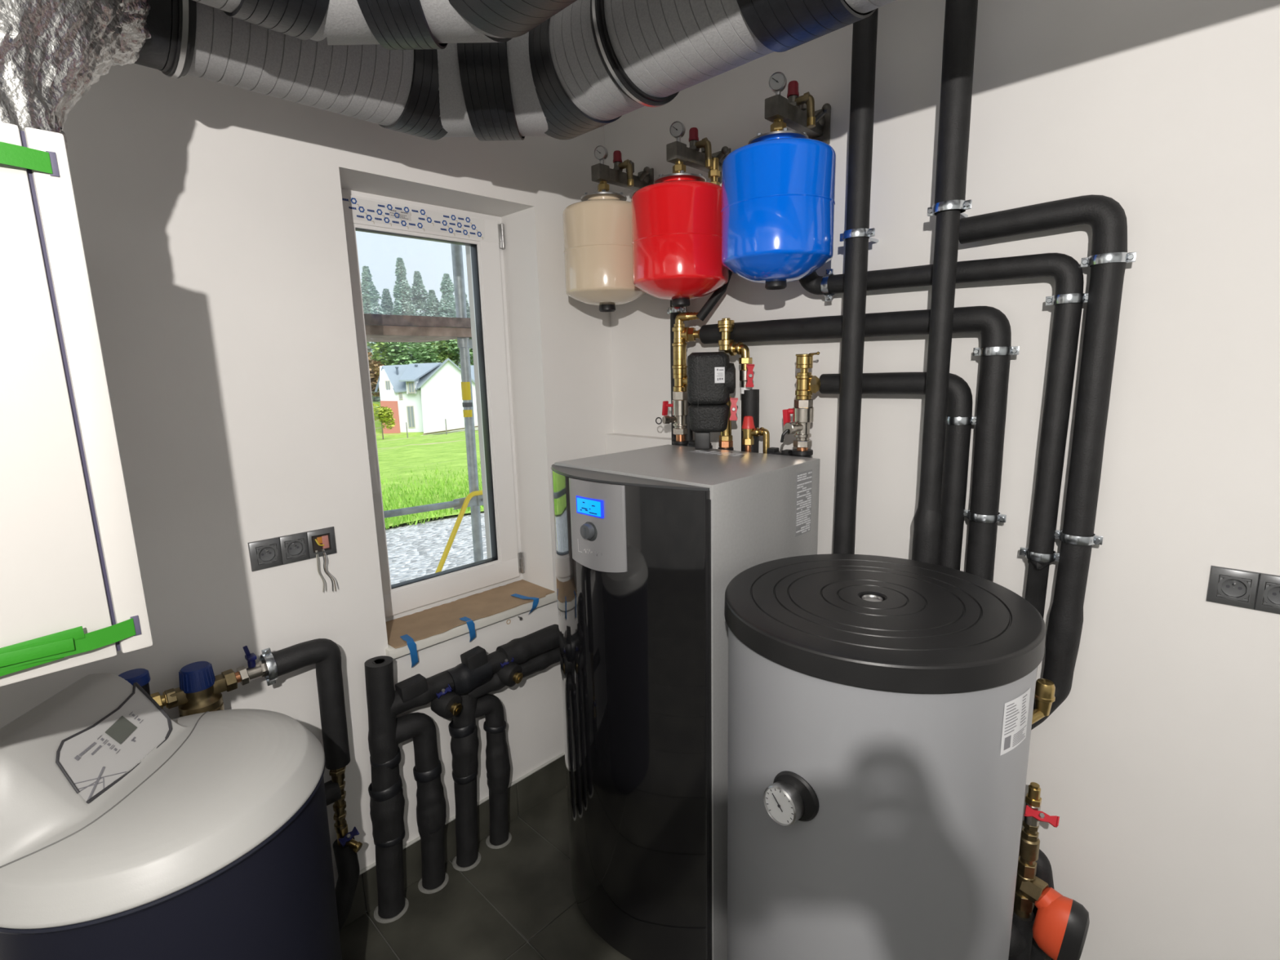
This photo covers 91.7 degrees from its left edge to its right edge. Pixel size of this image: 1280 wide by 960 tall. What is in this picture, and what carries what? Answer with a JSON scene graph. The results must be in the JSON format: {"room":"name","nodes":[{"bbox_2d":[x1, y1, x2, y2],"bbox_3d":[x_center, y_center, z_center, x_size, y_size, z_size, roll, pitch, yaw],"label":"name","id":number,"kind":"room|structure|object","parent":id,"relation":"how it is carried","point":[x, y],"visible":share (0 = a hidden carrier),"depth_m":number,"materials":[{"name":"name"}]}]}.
{"room":"mechanical room","nodes":[
{"label":"mechanical room","id":0,"kind":"room"},
{"bbox_2d":[0,63,613,911],"bbox_3d":[-1.784,0.120,1.215,0.405,4.100,4.800,9,14,43],"label":"wall","id":1,"kind":"structure","parent":0,"point":[211,213],"depth_m":1.70,"materials":[{"name":"white paint"}]},
{"bbox_2d":[0,121,153,686],"bbox_3d":[-1.239,-0.092,0.886,0.783,0.699,0.670,9,14,43],"label":"ventilation unit","id":2,"kind":"object","parent":1,"relation":"attached to","point":[68,555],"visible":1,"depth_m":0.81,"materials":[{"name":"white"}]},
{"bbox_2d":[0,141,59,177],"bbox_3d":[-0.953,-0.356,0.563,0.015,0.033,0.626,9,14,43],"label":"strap","id":3,"kind":"object","parent":2,"relation":"attached to","point":[11,154],"visible":1,"depth_m":0.77,"materials":[{"name":"green"}]},
{"bbox_2d":[0,615,141,676],"bbox_3d":[-0.937,0.256,0.674,0.018,0.042,0.626,9,14,43],"label":"strap","id":4,"kind":"object","parent":2,"relation":"attached to","point":[31,653],"visible":1,"depth_m":0.83,"materials":[{"name":"green plastic"}]},
{"bbox_2d":[0,0,151,149],"bbox_3d":[-0.998,-0.742,0.932,0.357,0.587,0.624,-2,10,-5],"label":"duct","id":5,"kind":"object","parent":2,"relation":"on","point":[52,52],"visible":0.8,"depth_m":0.88,"materials":[{"name":"silver metal"}]},
{"bbox_2d":[258,647,277,685],"bbox_3d":[-1.020,0.504,1.696,0.118,0.104,0.022,9,14,43],"label":"clamp","id":6,"kind":"object","parent":1,"relation":"attached to","point":[266,655],"visible":0.94,"depth_m":1.66,"materials":[{"name":"silver metal"}]},
{"bbox_2d":[247,526,338,591],"bbox_3d":[-0.977,0.249,1.773,0.017,0.192,0.223,9,14,43],"label":"wall socket","id":7,"kind":"object","parent":1,"relation":"attached to","point":[289,548],"visible":1,"depth_m":1.76,"materials":[{"name":"grey plastic"}]},
{"bbox_2d":[258,546,275,560],"bbox_3d":[-1.030,0.204,1.715,0.010,0.041,0.041,9,14,43],"label":"socket","id":8,"kind":"object","parent":7,"relation":"on","point":[265,553],"depth_m":1.72,"materials":[{"name":"grey"}]},
{"bbox_2d":[287,541,302,555],"bbox_3d":[-0.981,0.194,1.765,0.010,0.041,0.041,9,14,43],"label":"socket","id":9,"kind":"object","parent":7,"relation":"on","point":[294,548],"depth_m":1.77,"materials":[{"name":"grey"}]},
{"bbox_2d":[341,188,524,622],"bbox_3d":[-0.748,-0.242,2.257,0.145,1.452,0.683,9,14,43],"label":"window","id":10,"kind":"structure","parent":1,"relation":"in","point":[484,234],"depth_m":2.34,"materials":[{"name":"white plastic"}]},
{"bbox_2d":[334,751,566,928],"bbox_3d":[-1.602,1.492,1.319,0.012,0.154,4.400,9,14,43],"label":"baseboard","id":11,"kind":"structure","parent":1,"relation":"attached to","point":[533,788],"depth_m":2.33,"materials":[{"name":"grey tile"}]},
{"bbox_2d":[385,581,557,659],"bbox_3d":[-0.647,0.499,2.305,0.236,0.034,0.685,9,14,43],"label":"window sill","id":12,"kind":"structure","parent":1,"relation":"attached to","point":[463,628],"depth_m":2.18,"materials":[{"name":"white stone"}]},
{"bbox_2d":[385,579,555,648],"bbox_3d":[-0.638,0.477,2.299,0.233,0.012,0.655,9,14,43],"label":"cardboard sheet","id":13,"kind":"object","parent":12,"relation":"on","point":[435,620],"visible":0.94,"depth_m":2.27,"materials":[{"name":"brown cardboard"}]},
{"bbox_2d":[400,634,418,667],"bbox_3d":[-0.764,0.569,2.058,0.073,0.100,0.041,9,14,43],"label":"tape","id":14,"kind":"object","parent":13,"relation":"attached to","point":[411,645],"visible":1,"depth_m":2.04,"materials":[{"name":"blue"}]},
{"bbox_2d":[339,786,631,959],"bbox_3d":[0.051,1.870,-0.231,4.600,0.104,4.400,9,14,43],"label":"floor","id":15,"kind":"structure","parent":0,"point":[519,902],"depth_m":2.03,"materials":[{"name":"grey tile"}]},
{"bbox_2d":[0,672,342,959],"bbox_3d":[-0.981,0.985,1.352,0.596,1.112,0.596,-6,11,-22],"label":"water softener","id":16,"kind":"object","parent":15,"relation":"on","point":[129,830],"visible":1,"depth_m":1.16,"materials":[{"name":"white plastic"}]},
{"bbox_2d":[74,711,142,760],"bbox_3d":[-1.066,0.531,1.262,0.031,0.043,0.162,-2,10,-5],"label":"print","id":17,"kind":"object","parent":16,"relation":"attached to","point":[120,735],"depth_m":1.26,"materials":[{"name":"grey paper"}]},
{"bbox_2d":[118,668,150,695],"bbox_3d":[-1.187,0.520,1.464,0.064,0.137,0.064,9,14,43],"label":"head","id":18,"kind":"object","parent":16,"relation":"attached to","point":[140,676],"visible":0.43,"depth_m":1.45},
{"bbox_2d":[150,645,268,717],"bbox_3d":[-1.098,0.527,1.589,0.092,0.153,0.282,9,14,43],"label":"valve","id":19,"kind":"object","parent":16,"relation":"attached to","point":[199,691],"visible":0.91,"depth_m":1.55,"materials":[{"name":"gold metal"}]},
{"bbox_2d":[265,638,362,932],"bbox_3d":[-0.939,0.934,1.826,0.110,0.970,0.198,9,14,43],"label":"insulated pipe","id":20,"kind":"object","parent":19,"relation":"attached to","point":[325,653],"visible":0.88,"depth_m":1.81,"materials":[{"name":"black plastic"}]},
{"bbox_2d":[364,624,559,923],"bbox_3d":[-0.585,0.959,2.205,0.786,0.902,0.119,-11,14,-42],"label":"insulated riser","id":21,"kind":"object","parent":15,"relation":"on","point":[386,731],"visible":0.97,"depth_m":2.01,"materials":[{"name":"black plastic"}]},
{"bbox_2d":[430,684,462,719],"bbox_3d":[-0.639,0.733,2.064,0.092,0.116,0.086,4,12,27],"label":"valve","id":22,"kind":"object","parent":21,"relation":"attached to","point":[447,704],"visible":0.99,"depth_m":2.04,"materials":[{"name":"black plastic"}]},
{"bbox_2d":[496,657,523,687],"bbox_3d":[-0.468,0.684,2.235,0.092,0.116,0.086,4,12,27],"label":"valve","id":23,"kind":"object","parent":21,"relation":"attached to","point":[510,675],"visible":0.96,"depth_m":2.21,"materials":[{"name":"black plastic"}]},
{"bbox_2d":[448,647,559,871],"bbox_3d":[-0.490,1.028,2.327,0.501,0.718,0.111,-11,14,-44],"label":"insulated riser","id":24,"kind":"object","parent":15,"relation":"on","point":[463,729],"visible":0.89,"depth_m":2.21,"materials":[{"name":"black plastic"}]},
{"bbox_2d":[551,444,820,959],"bbox_3d":[0.136,0.663,1.979,0.617,1.467,0.734,9,14,43],"label":"pump","id":25,"kind":"object","parent":15,"relation":"on","point":[650,543],"visible":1,"depth_m":1.67,"materials":[{"name":"silver metal"}]},
{"bbox_2d":[655,311,699,446],"bbox_3d":[0.148,-0.339,2.195,0.192,0.491,0.081,1,11,11],"label":"stack","id":26,"kind":"object","parent":25,"relation":"on","point":[682,335],"visible":0.88,"depth_m":2.18,"materials":[{"name":"gold metal"}]},
{"bbox_2d":[680,326,699,342],"bbox_3d":[0.187,-0.506,2.156,0.103,0.051,0.054,2,11,17],"label":"outlet","id":27,"kind":"object","parent":26,"relation":"attached to","point":[687,334],"depth_m":2.15,"materials":[{"name":"gold metal"}]},
{"bbox_2d":[687,351,735,448],"bbox_3d":[0.237,-0.260,2.044,0.163,0.315,0.104,-2,10,-2],"label":"pump","id":28,"kind":"object","parent":25,"relation":"on","point":[711,375],"visible":1,"depth_m":2.00,"materials":[{"name":"black plastic"}]},
{"bbox_2d":[694,449,740,456],"bbox_3d":[0.246,-0.087,1.993,0.190,0.001,0.054,9,14,43],"label":"print","id":29,"kind":"object","parent":25,"relation":"on","point":[699,451],"depth_m":1.99,"materials":[{"name":"white"}]},
{"bbox_2d":[717,318,754,450],"bbox_3d":[0.311,-0.298,2.038,0.086,0.458,0.158,-9,13,-34],"label":"stack","id":30,"kind":"object","parent":25,"relation":"on","point":[726,326],"visible":0.89,"depth_m":2.02,"materials":[{"name":"gold metal"}]},
{"bbox_2d":[717,318,734,351],"bbox_3d":[0.282,-0.477,2.036,0.055,0.103,0.055,9,14,43],"label":"air vent","id":31,"kind":"object","parent":30,"relation":"attached to","point":[726,326],"depth_m":2.02,"materials":[{"name":"gold metal"}]},
{"bbox_2d":[741,389,759,453],"bbox_3d":[0.364,-0.176,2.053,0.059,0.242,0.058,9,14,43],"label":"insulated pipe","id":32,"kind":"object","parent":25,"relation":"on","point":[749,398],"visible":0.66,"depth_m":2.02,"materials":[{"name":"black plastic"}]},
{"bbox_2d":[742,415,769,453],"bbox_3d":[0.379,-0.125,2.026,0.095,0.169,0.042,3,11,24],"label":"valve","id":33,"kind":"object","parent":32,"relation":"attached to","point":[748,429],"visible":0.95,"depth_m":2.01,"materials":[{"name":"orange metal"}]},
{"bbox_2d":[780,351,820,457],"bbox_3d":[0.492,-0.210,1.877,0.156,0.346,0.080,-3,11,-10],"label":"stack","id":34,"kind":"object","parent":25,"relation":"on","point":[802,412],"visible":0.93,"depth_m":1.86,"materials":[{"name":"gold metal"}]},
{"bbox_2d":[795,353,813,372],"bbox_3d":[0.491,-0.348,1.856,0.053,0.056,0.053,9,14,43],"label":"air vent","id":35,"kind":"object","parent":34,"relation":"attached to","point":[804,362],"depth_m":1.84,"materials":[{"name":"gold metal"}]},
{"bbox_2d":[808,375,820,393],"bbox_3d":[0.530,-0.287,1.861,0.076,0.052,0.060,0,11,9],"label":"outlet","id":36,"kind":"object","parent":34,"relation":"attached to","point":[814,381],"depth_m":1.84,"materials":[{"name":"gold metal"}]},
{"bbox_2d":[795,471,812,533],"bbox_3d":[0.472,0.067,1.788,0.001,0.174,0.080,9,14,43],"label":"print","id":37,"kind":"object","parent":25,"relation":"attached to","point":[803,479],"depth_m":1.79,"materials":[{"name":"white"}]},
{"bbox_2d":[833,8,878,554],"bbox_3d":[0.593,-0.039,1.780,0.070,2.860,0.060,9,14,43],"label":"insulated pipe","id":38,"kind":"object","parent":15,"relation":"on","point":[864,32],"visible":0.51,"depth_m":1.66,"materials":[{"name":"black plastic"}]},
{"bbox_2d":[724,553,1045,959],"bbox_3d":[0.501,0.866,1.430,0.625,1.250,0.656,9,14,43],"label":"storage tank","id":39,"kind":"object","parent":15,"relation":"on","point":[881,708],"visible":1,"depth_m":1.14,"materials":[{"name":"silver metal"}]},
{"bbox_2d":[1004,694,1026,750],"bbox_3d":[0.671,0.430,1.106,0.082,0.089,0.003,-8,12,-33],"label":"print","id":40,"kind":"object","parent":39,"relation":"attached to","point":[1015,706],"depth_m":1.10,"materials":[{"name":"grey paper"}]},
{"bbox_2d":[1008,782,1059,959],"bbox_3d":[0.963,1.092,1.590,0.140,0.686,0.100,9,14,43],"label":"valve","id":41,"kind":"object","parent":39,"relation":"attached to","point":[1029,887],"visible":0.84,"depth_m":1.56,"materials":[{"name":"gold metal"}]},
{"bbox_2d":[1018,848,1054,959],"bbox_3d":[1.044,1.156,1.659,0.064,0.375,0.097,-5,11,-17],"label":"insulated pipe","id":42,"kind":"object","parent":41,"relation":"attached to","point":[1044,871],"visible":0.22,"depth_m":1.61,"materials":[{"name":"black plastic"}]},
{"bbox_2d":[1032,887,1089,959],"bbox_3d":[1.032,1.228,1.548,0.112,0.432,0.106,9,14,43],"label":"valve actuator","id":43,"kind":"object","parent":41,"relation":"attached to","point":[1060,926],"visible":0.98,"depth_m":1.49,"materials":[{"name":"orange plastic"}]},
{"bbox_2d":[604,0,1279,959],"bbox_3d":[1.613,0.058,1.119,5.000,3.100,0.200,9,14,43],"label":"wall","id":44,"kind":"structure","parent":0,"point":[1158,766],"depth_m":1.46,"materials":[{"name":"white paint"}]},
{"bbox_2d":[591,145,653,191],"bbox_3d":[-0.055,-1.091,2.201,0.101,0.135,0.256,9,14,43],"label":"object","id":45,"kind":"object","parent":44,"relation":"attached to","point":[600,171],"visible":0.98,"depth_m":2.17,"materials":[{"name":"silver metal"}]},
{"bbox_2d":[562,181,646,311],"bbox_3d":[-0.122,-0.823,2.193,0.293,0.442,0.293,9,14,43],"label":"vessel","id":46,"kind":"object","parent":45,"relation":"attached to","point":[597,228],"visible":0.92,"depth_m":2.08,"materials":[{"name":"beige metal"}]},
{"bbox_2d":[617,159,634,186],"bbox_3d":[-0.051,-1.075,2.182,0.066,0.089,0.034,9,14,43],"label":"outlet","id":47,"kind":"object","parent":45,"relation":"attached to","point":[624,180],"depth_m":2.18,"materials":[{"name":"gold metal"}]},
{"bbox_2d":[605,433,715,454],"bbox_3d":[0.083,0.558,2.552,0.540,1.470,0.050,9,14,43],"label":"trim","id":48,"kind":"structure","parent":44,"relation":"attached to","point":[615,442],"depth_m":2.49,"materials":[{"name":"white paint"}]},
{"bbox_2d":[670,300,684,444],"bbox_3d":[0.137,-0.392,2.264,0.052,0.600,0.049,9,14,43],"label":"insulated pipe","id":49,"kind":"object","parent":44,"relation":"attached to","point":[673,315],"visible":0.24,"depth_m":2.25,"materials":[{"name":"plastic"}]},
{"bbox_2d":[666,120,730,183],"bbox_3d":[0.193,-1.039,1.968,0.101,0.135,0.256,9,14,43],"label":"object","id":50,"kind":"object","parent":44,"relation":"attached to","point":[676,151],"visible":0.89,"depth_m":1.93,"materials":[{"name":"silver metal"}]},
{"bbox_2d":[631,161,728,306],"bbox_3d":[0.126,-0.773,1.958,0.306,0.437,0.306,9,14,43],"label":"vessel","id":51,"kind":"object","parent":50,"relation":"attached to","point":[676,219],"visible":0.92,"depth_m":1.84,"materials":[{"name":"red metal"}]},
{"bbox_2d":[708,157,719,185],"bbox_3d":[0.239,-0.940,1.997,0.033,0.170,0.038,9,14,43],"label":"coupling","id":52,"kind":"object","parent":51,"relation":"attached to","point":[714,172],"visible":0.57,"depth_m":1.98,"materials":[{"name":"metal"}]},
{"bbox_2d":[696,269,732,320],"bbox_3d":[0.249,-0.621,2.068,0.128,0.175,0.030,3,11,21],"label":"insulated pipe","id":53,"kind":"object","parent":51,"relation":"attached to","point":[717,294],"visible":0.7,"depth_m":2.06,"materials":[{"name":"black plastic"}]},
{"bbox_2d":[694,137,712,168],"bbox_3d":[0.197,-1.023,1.948,0.066,0.089,0.034,9,14,43],"label":"outlet","id":54,"kind":"object","parent":50,"relation":"attached to","point":[702,160],"depth_m":1.94,"materials":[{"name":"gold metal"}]},
{"bbox_2d":[764,71,831,144],"bbox_3d":[0.445,-1.028,1.722,0.101,0.135,0.256,9,14,43],"label":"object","id":55,"kind":"object","parent":44,"relation":"attached to","point":[798,113],"visible":0.99,"depth_m":1.69,"materials":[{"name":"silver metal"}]},
{"bbox_2d":[720,118,835,289],"bbox_3d":[0.378,-0.758,1.713,0.306,0.444,0.306,9,14,43],"label":"vessel","id":56,"kind":"object","parent":55,"relation":"attached to","point":[778,188],"visible":1,"depth_m":1.60,"materials":[{"name":"blue metal"}]},
{"bbox_2d":[794,91,815,128],"bbox_3d":[0.449,-1.011,1.703,0.066,0.089,0.034,9,14,43],"label":"outlet","id":57,"kind":"object","parent":55,"relation":"attached to","point":[807,99],"depth_m":1.69,"materials":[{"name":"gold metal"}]},
{"bbox_2d":[698,306,1011,582],"bbox_3d":[0.581,0.145,1.938,0.949,1.281,0.066,9,14,43],"label":"insulated pipe","id":58,"kind":"object","parent":44,"relation":"attached to","point":[993,326],"visible":0.68,"depth_m":1.59,"materials":[{"name":"black plastic"}]},
{"bbox_2d":[840,227,879,242],"bbox_3d":[0.614,-0.663,1.697,0.095,0.020,0.164,9,14,43],"label":"clamp","id":59,"kind":"object","parent":44,"relation":"attached to","point":[869,233],"visible":0.94,"depth_m":1.64,"materials":[{"name":"silver metal"}]},
{"bbox_2d":[819,372,972,570],"bbox_3d":[0.716,0.248,1.827,0.419,1.113,0.061,9,14,43],"label":"insulated pipe","id":60,"kind":"object","parent":44,"relation":"attached to","point":[957,437],"visible":0.52,"depth_m":1.65,"materials":[{"name":"black plastic"}]},
{"bbox_2d":[799,253,1084,671],"bbox_3d":[0.728,0.066,1.711,0.709,1.364,0.147,9,14,43],"label":"insulated pipe","id":61,"kind":"object","parent":44,"relation":"attached to","point":[1066,271],"visible":0.62,"depth_m":1.48,"materials":[{"name":"black plastic"}]},
{"bbox_2d":[820,268,835,301],"bbox_3d":[0.560,-0.571,1.824,0.020,0.089,0.085,9,14,43],"label":"clamp","id":62,"kind":"object","parent":61,"relation":"attached to","point":[828,297],"visible":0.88,"depth_m":1.80,"materials":[{"name":"silver metal"}]},
{"bbox_2d":[927,199,972,217],"bbox_3d":[0.785,-0.661,1.519,0.159,0.020,0.095,-6,12,-26],"label":"clamp","id":63,"kind":"object","parent":44,"relation":"attached to","point":[963,205],"visible":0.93,"depth_m":1.47,"materials":[{"name":"silver metal"}]},
{"bbox_2d":[911,208,960,564],"bbox_3d":[0.768,0.353,1.689,0.071,2.054,0.071,9,14,43],"label":"insulated pipe","id":64,"kind":"object","parent":63,"relation":"attached to","point":[927,519],"visible":0.52,"depth_m":1.56,"materials":[{"name":"black plastic"}]},
{"bbox_2d":[934,0,977,204],"bbox_3d":[0.737,-1.040,1.431,0.069,0.772,0.068,9,14,43],"label":"insulated pipe","id":65,"kind":"object","parent":63,"relation":"attached to","point":[960,15],"visible":0.97,"depth_m":1.44,"materials":[{"name":"black plastic"}]},
{"bbox_2d":[946,416,976,425],"bbox_3d":[0.837,-0.157,1.626,0.078,0.020,0.077,-2,10,-4],"label":"clamp","id":66,"kind":"object","parent":44,"relation":"attached to","point":[949,420],"visible":0.59,"depth_m":1.60,"materials":[{"name":"silver metal"}]},
{"bbox_2d":[963,509,1006,523],"bbox_3d":[0.897,0.093,1.616,0.080,0.020,0.079,-2,10,-2],"label":"clamp","id":67,"kind":"object","parent":44,"relation":"attached to","point":[1000,517],"visible":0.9,"depth_m":1.58,"materials":[{"name":"silver metal"}]},
{"bbox_2d":[973,346,1019,355],"bbox_3d":[0.885,-0.320,1.543,0.080,0.020,0.079,-2,10,-2],"label":"clamp","id":68,"kind":"object","parent":44,"relation":"attached to","point":[1011,350],"visible":0.99,"depth_m":1.51,"materials":[{"name":"silver metal"}]},
{"bbox_2d":[1019,546,1059,562],"bbox_3d":[0.998,0.184,1.540,0.076,0.020,0.074,-3,10,-6],"label":"clamp","id":69,"kind":"object","parent":44,"relation":"attached to","point":[1030,555],"visible":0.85,"depth_m":1.52,"materials":[{"name":"silver metal"}]},
{"bbox_2d":[958,194,1127,729],"bbox_3d":[0.912,0.016,1.522,0.341,1.321,0.158,9,14,43],"label":"insulated pipe","id":70,"kind":"object","parent":44,"relation":"attached to","point":[1107,218],"visible":0.79,"depth_m":1.42,"materials":[{"name":"black plastic"}]},
{"bbox_2d":[1031,678,1055,724],"bbox_3d":[0.951,0.538,1.489,0.086,0.116,0.044,-5,11,-18],"label":"air vent","id":71,"kind":"object","parent":70,"relation":"attached to","point":[1045,689],"visible":0.84,"depth_m":1.48,"materials":[{"name":"gold metal"}]},
{"bbox_2d":[1044,293,1088,305],"bbox_3d":[0.989,-0.415,1.426,0.076,0.020,0.074,-3,10,-6],"label":"clamp","id":72,"kind":"object","parent":44,"relation":"attached to","point":[1082,298],"visible":0.93,"depth_m":1.40,"materials":[{"name":"silver metal"}]},
{"bbox_2d":[1053,529,1102,545],"bbox_3d":[1.046,0.136,1.480,0.078,0.020,0.078,-2,10,-4],"label":"clamp","id":73,"kind":"object","parent":44,"relation":"attached to","point":[1097,540],"visible":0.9,"depth_m":1.45,"materials":[{"name":"silver metal"}]},
{"bbox_2d":[1080,252,1136,267],"bbox_3d":[1.032,-0.484,1.366,0.078,0.020,0.078,-2,10,-4],"label":"clamp","id":74,"kind":"object","parent":44,"relation":"attached to","point":[1126,257],"visible":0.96,"depth_m":1.34,"materials":[{"name":"silver metal"}]},
{"bbox_2d":[1205,565,1279,613],"bbox_3d":[1.288,0.231,1.323,0.113,0.081,0.012,9,14,43],"label":"wall socket","id":75,"kind":"object","parent":44,"relation":"attached to","point":[1229,578],"visible":1,"depth_m":1.32,"materials":[{"name":"grey plastic"}]},
{"bbox_2d":[1221,579,1246,597],"bbox_3d":[1.277,0.232,1.336,0.041,0.041,0.010,9,14,43],"label":"wall socket","id":76,"kind":"object","parent":75,"relation":"on","point":[1228,590],"depth_m":1.34,"materials":[{"name":"grey"}]},
{"bbox_2d":[1267,586,1279,604],"bbox_3d":[1.329,0.240,1.287,0.041,0.041,0.010,9,14,43],"label":"wall socket","id":77,"kind":"object","parent":75,"relation":"on","point":[1273,593],"depth_m":1.30,"materials":[{"name":"grey"}]},
{"bbox_3d":[-0.019,-1.082,-0.773,4.700,0.100,4.500,9,14,43],"label":"ceiling","id":78,"kind":"structure","parent":0,"visible":0},
{"bbox_2d":[133,0,896,141],"bbox_3d":[0.443,-0.976,0.440,3.276,0.568,1.034,9,14,43],"label":"air duct","id":79,"kind":"object","parent":78,"relation":"hanging from","point":[592,64],"visible":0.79,"depth_m":1.33,"materials":[{"name":"grey metal"}]},
{"bbox_2d":[192,0,577,49],"bbox_3d":[-0.207,-0.664,-0.426,2.955,0.288,2.405,9,14,43],"label":"air duct","id":80,"kind":"object","parent":79,"relation":"attached to","point":[393,24],"visible":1,"depth_m":1.07,"materials":[{"name":"grey plastic"}]},
{"label":"outside","id":81,"kind":"structure","parent":0,"visible":0},
{"bbox_2d":[437,273,473,366],"bbox_3d":[-30.703,-22.674,101.278,11.983,21.083,12.003,9,14,43],"label":"conifer tree","id":82,"kind":"object","parent":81,"point":[446,308],"visible":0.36,"depth_m":99.22,"materials":[{"name":"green plant"}]},
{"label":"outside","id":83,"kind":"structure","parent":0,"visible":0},
{"bbox_2d":[385,511,487,584],"bbox_3d":[0.459,0.043,12.753,12.130,0.568,75.000,9,14,43],"label":"gravel yard","id":84,"kind":"structure","parent":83,"point":[414,551],"depth_m":7.56,"materials":[{"name":"grey gravel"}]},
{"bbox_2d":[450,244,483,562],"bbox_3d":[-0.850,-0.331,3.139,0.058,3.750,0.099,9,14,43],"label":"post","id":85,"kind":"object","parent":84,"relation":"on","point":[464,344],"visible":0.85,"depth_m":3.09,"materials":[{"name":"grey metal"}]},
{"bbox_2d":[364,313,471,342],"bbox_3d":[-1.829,-0.599,2.388,0.644,0.086,2.420,9,14,43],"label":"deck","id":86,"kind":"object","parent":85,"relation":"on","point":[397,328],"visible":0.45,"depth_m":2.82,"materials":[{"name":"brown wood"}]},
{"bbox_2d":[383,494,483,518],"bbox_3d":[-0.828,0.106,3.179,0.044,0.188,4.101,9,14,43],"label":"rail","id":87,"kind":"object","parent":85,"relation":"attached to","point":[456,504],"visible":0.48,"depth_m":3.00,"materials":[{"name":"grey metal"}]},
{"bbox_2d":[435,489,482,573],"bbox_3d":[-0.992,0.830,3.037,0.107,1.482,0.906,6,13,35],"label":"brace","id":88,"kind":"object","parent":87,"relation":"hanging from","point":[471,495],"visible":0.32,"depth_m":3.07,"materials":[{"name":"yellow metal"}]},
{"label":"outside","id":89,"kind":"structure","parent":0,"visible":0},
{"bbox_2d":[372,399,484,527],"bbox_3d":[-48.555,-5.904,59.816,150.584,5.479,75.000,9,14,43],"label":"lawn","id":90,"kind":"structure","parent":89,"point":[397,453],"depth_m":23.13,"materials":[{"name":"green plant"}]},
{"bbox_2d":[360,266,386,401],"bbox_3d":[-41.851,-22.373,97.378,8.906,21.371,8.866,9,14,43],"label":"conifer tree","id":91,"kind":"object","parent":90,"relation":"on","point":[370,300],"visible":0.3,"depth_m":95.49,"materials":[{"name":"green plant"}]},
{"bbox_2d":[367,347,384,396],"bbox_3d":[-33.230,-11.532,74.903,6.622,10.308,6.043,9,14,43],"label":"broadleaf tree","id":92,"kind":"object","parent":90,"relation":"on","point":[374,367],"visible":0.2,"depth_m":74.01,"materials":[{"name":"brown plant"}]},
{"bbox_2d":[373,403,395,439],"bbox_3d":[-23.850,-5.264,57.496,2.572,3.685,2.060,-1,10,2],"label":"tree","id":93,"kind":"object","parent":90,"relation":"on","point":[384,416],"visible":0.94,"depth_m":57.10,"materials":[{"name":"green plant"}]},
{"bbox_2d":[366,342,409,391],"bbox_3d":[-33.059,-13.978,81.200,7.106,12.333,8.138,9,14,43],"label":"broadleaf tree","id":94,"kind":"object","parent":90,"relation":"on","point":[376,353],"visible":0.17,"depth_m":78.40,"materials":[{"name":"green plant"}]},
{"bbox_2d":[376,288,411,398],"bbox_3d":[-40.852,-21.847,102.088,8.637,18.518,8.501,9,14,43],"label":"conifer tree","id":95,"kind":"object","parent":90,"relation":"on","point":[387,304],"visible":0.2,"depth_m":100.30,"materials":[{"name":"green plant"}]},
{"bbox_2d":[385,257,417,363],"bbox_3d":[-37.339,-23.499,98.806,10.902,22.626,11.085,9,14,43],"label":"conifer tree","id":96,"kind":"object","parent":90,"relation":"on","point":[403,305],"visible":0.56,"depth_m":96.97,"materials":[{"name":"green plant"}]},
{"bbox_2d":[384,341,440,364],"bbox_3d":[-28.801,-13.186,79.544,7.369,11.576,6.958,9,14,43],"label":"broadleaf tree","id":97,"kind":"object","parent":90,"relation":"on","point":[404,356],"visible":0.51,"depth_m":77.82,"materials":[{"name":"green plant"}]},
{"bbox_2d":[408,271,431,354],"bbox_3d":[-36.181,-23.555,103.386,9.833,21.516,9.823,9,14,43],"label":"conifer tree","id":98,"kind":"object","parent":90,"relation":"on","point":[419,298],"visible":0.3,"depth_m":101.40,"materials":[{"name":"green plant"}]},
{"bbox_2d":[374,358,478,433],"bbox_3d":[-20.648,-9.845,71.164,17.743,7.950,9.996,-5,11,-18],"label":"house","id":99,"kind":"structure","parent":90,"relation":"on","point":[422,396],"depth_m":66.34,"materials":[{"name":"white paint"}]},
{"bbox_2d":[380,461,484,528],"bbox_3d":[-4.784,0.036,14.008,12.199,1.087,8.619,9,14,43],"label":"grass blades","id":100,"kind":"object","parent":90,"relation":"on","point":[414,500],"visible":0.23,"depth_m":11.21,"materials":[{"name":"green plant"}]},
{"bbox_2d":[423,289,441,351],"bbox_3d":[-33.802,-21.633,102.607,11.321,18.861,11.322,9,14,43],"label":"conifer tree","id":101,"kind":"object","parent":90,"relation":"on","point":[432,305],"visible":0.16,"depth_m":100.59,"materials":[{"name":"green plant"}]},
{"bbox_2d":[415,339,459,364],"bbox_3d":[-26.346,-14.653,83.046,6.934,13.059,6.951,1,11,13],"label":"broadleaf tree","id":102,"kind":"object","parent":90,"relation":"on","point":[442,356],"visible":0.23,"depth_m":80.96,"materials":[{"name":"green plant"}]},
{"bbox_2d":[421,423,478,435],"bbox_3d":[-18.227,-4.927,61.971,7.515,1.180,1.339,-8,12,-31],"label":"pile","id":103,"kind":"object","parent":90,"relation":"on","point":[439,431],"visible":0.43,"depth_m":61.38,"materials":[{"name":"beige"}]},
{"bbox_2d":[439,337,473,368],"bbox_3d":[-22.719,-14.074,81.677,6.744,12.644,6.218,-4,11,-16],"label":"broadleaf tree","id":104,"kind":"object","parent":90,"relation":"on","point":[450,348],"visible":0.15,"depth_m":80.08,"materials":[{"name":"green plant"}]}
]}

